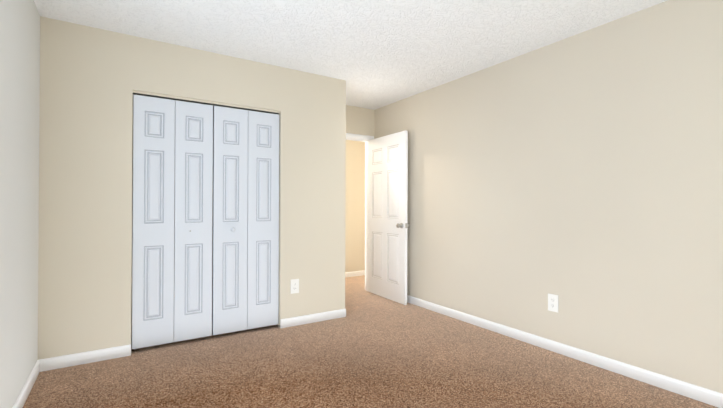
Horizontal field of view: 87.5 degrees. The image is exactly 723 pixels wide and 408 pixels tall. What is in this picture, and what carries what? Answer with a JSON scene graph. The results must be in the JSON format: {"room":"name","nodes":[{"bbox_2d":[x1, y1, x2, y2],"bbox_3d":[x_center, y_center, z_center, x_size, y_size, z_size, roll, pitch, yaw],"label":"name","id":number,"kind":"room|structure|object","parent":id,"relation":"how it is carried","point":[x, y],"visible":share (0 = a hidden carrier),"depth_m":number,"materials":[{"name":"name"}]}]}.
{"room":"empty bedroom","nodes":[
{"label":"empty bedroom","id":0,"kind":"room"},
{"bbox_2d":[0,0,39,407],"bbox_3d":[-1.439,-0.076,1.280,0.110,2.440,4.897,0,0,-33],"label":"wall","id":1,"kind":"structure","parent":0,"point":[19,114],"depth_m":2.07,"materials":[{"name":"beige paint"}]},
{"bbox_2d":[12,360,39,407],"bbox_3d":[-1.170,1.103,0.963,0.013,0.082,3.859,0,0,-33],"label":"baseboard","id":2,"kind":"structure","parent":1,"relation":"attached to","point":[26,390],"depth_m":2.26,"materials":[{"name":"white wood"}]},
{"bbox_2d":[38,16,345,359],"bbox_3d":[-1.219,-0.065,3.292,2.433,2.440,0.110,0,0,-33],"label":"wall","id":3,"kind":"structure","parent":0,"point":[92,79],"depth_m":2.84,"materials":[{"name":"beige paint"}]},
{"bbox_2d":[39,344,130,371],"bbox_3d":[-1.984,1.109,2.726,0.546,0.082,0.013,0,0,-33],"label":"baseboard","id":4,"kind":"structure","parent":3,"relation":"attached to","point":[58,362],"depth_m":2.71,"materials":[{"name":"white wood"}]},
{"bbox_2d":[132,94,278,350],"bbox_3d":[-1.272,0.143,3.232,1.176,1.994,0.072,0,0,-33],"label":"bifold closet door","id":5,"kind":"structure","parent":3,"relation":"in","point":[197,152],"depth_m":3.19,"materials":[{"name":"white wood"}]},
{"bbox_2d":[133,90,279,113],"bbox_3d":[-1.275,-0.864,3.246,1.188,0.020,0.048,0,0,-33],"label":"trim","id":6,"kind":"structure","parent":3,"relation":"attached to","point":[201,101],"depth_m":3.20,"materials":[{"name":"beige paint"}]},
{"bbox_2d":[291,279,298,293],"bbox_3d":[-0.635,0.783,3.595,0.086,0.136,0.007,0,0,-33],"label":"outlet","id":7,"kind":"object","parent":3,"relation":"attached to","point":[294,285],"visible":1,"depth_m":3.59,"materials":[{"name":"white plastic"}]},
{"bbox_2d":[280,309,345,327],"bbox_3d":[-0.460,1.118,3.703,0.699,0.082,0.013,0,0,-33],"label":"baseboard","id":8,"kind":"structure","parent":3,"relation":"attached to","point":[309,318],"depth_m":3.68,"materials":[{"name":"white wood"}]},
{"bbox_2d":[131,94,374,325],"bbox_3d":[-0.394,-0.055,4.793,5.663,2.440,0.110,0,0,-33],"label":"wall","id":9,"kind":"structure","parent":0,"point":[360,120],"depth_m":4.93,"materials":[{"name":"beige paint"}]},
{"bbox_2d":[346,133,373,290],"bbox_3d":[-0.262,0.126,4.869,0.941,2.080,0.128,0,0,-33],"label":"door frame","id":10,"kind":"structure","parent":9,"relation":"attached to","point":[362,140],"depth_m":5.09,"materials":[{"name":"white wood"}]},
{"bbox_2d":[367,130,409,304],"bbox_3d":[0.303,0.158,4.694,0.172,2.006,0.831,0,0,-31],"label":"entry door","id":11,"kind":"structure","parent":10,"relation":"attached to","point":[388,225],"depth_m":4.63,"materials":[{"name":"white wood"}]},
{"bbox_2d":[34,0,666,109],"bbox_3d":[0.631,-1.329,3.218,6.053,0.100,6.300,0,0,-33],"label":"ceiling","id":12,"kind":"structure","parent":0,"point":[375,54],"depth_m":2.78,"materials":[{"name":"white paint"}]},
{"bbox_2d":[345,140,364,271],"bbox_3d":[-0.246,-0.048,6.103,4.220,2.440,0.110,0,0,-33],"label":"wall","id":13,"kind":"structure","parent":0,"point":[355,215],"depth_m":6.13,"materials":[{"name":"paint"}]},
{"bbox_2d":[345,270,364,277],"bbox_3d":[-0.216,1.131,6.046,4.000,0.082,0.013,0,0,-33],"label":"baseboard","id":14,"kind":"structure","parent":13,"relation":"attached to","point":[355,273],"depth_m":6.11,"materials":[{"name":"white wood"}]},
{"bbox_2d":[23,275,717,407],"bbox_3d":[0.622,1.211,3.205,6.053,0.100,6.300,0,0,-33],"label":"floor","id":15,"kind":"structure","parent":0,"point":[370,350],"depth_m":2.58,"materials":[{"name":"carpet"}]},
{"bbox_2d":[375,0,722,393],"bbox_3d":[1.481,-0.057,3.152,0.110,2.440,4.897,0,0,-33],"label":"wall","id":16,"kind":"structure","parent":0,"point":[580,175],"depth_m":2.76,"materials":[{"name":"beige paint"}]},
{"bbox_2d":[548,293,557,312],"bbox_3d":[1.514,0.782,2.984,0.007,0.136,0.086,0,0,-33],"label":"outlet","id":17,"kind":"object","parent":16,"relation":"attached to","point":[553,302],"visible":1,"depth_m":2.98,"materials":[{"name":"white plastic"}]},
{"bbox_2d":[407,295,722,407],"bbox_3d":[1.426,1.122,3.113,0.013,0.082,4.677,0,0,-33],"label":"baseboard","id":18,"kind":"structure","parent":16,"relation":"attached to","point":[701,394],"depth_m":2.73,"materials":[{"name":"white wood"}]}
]}

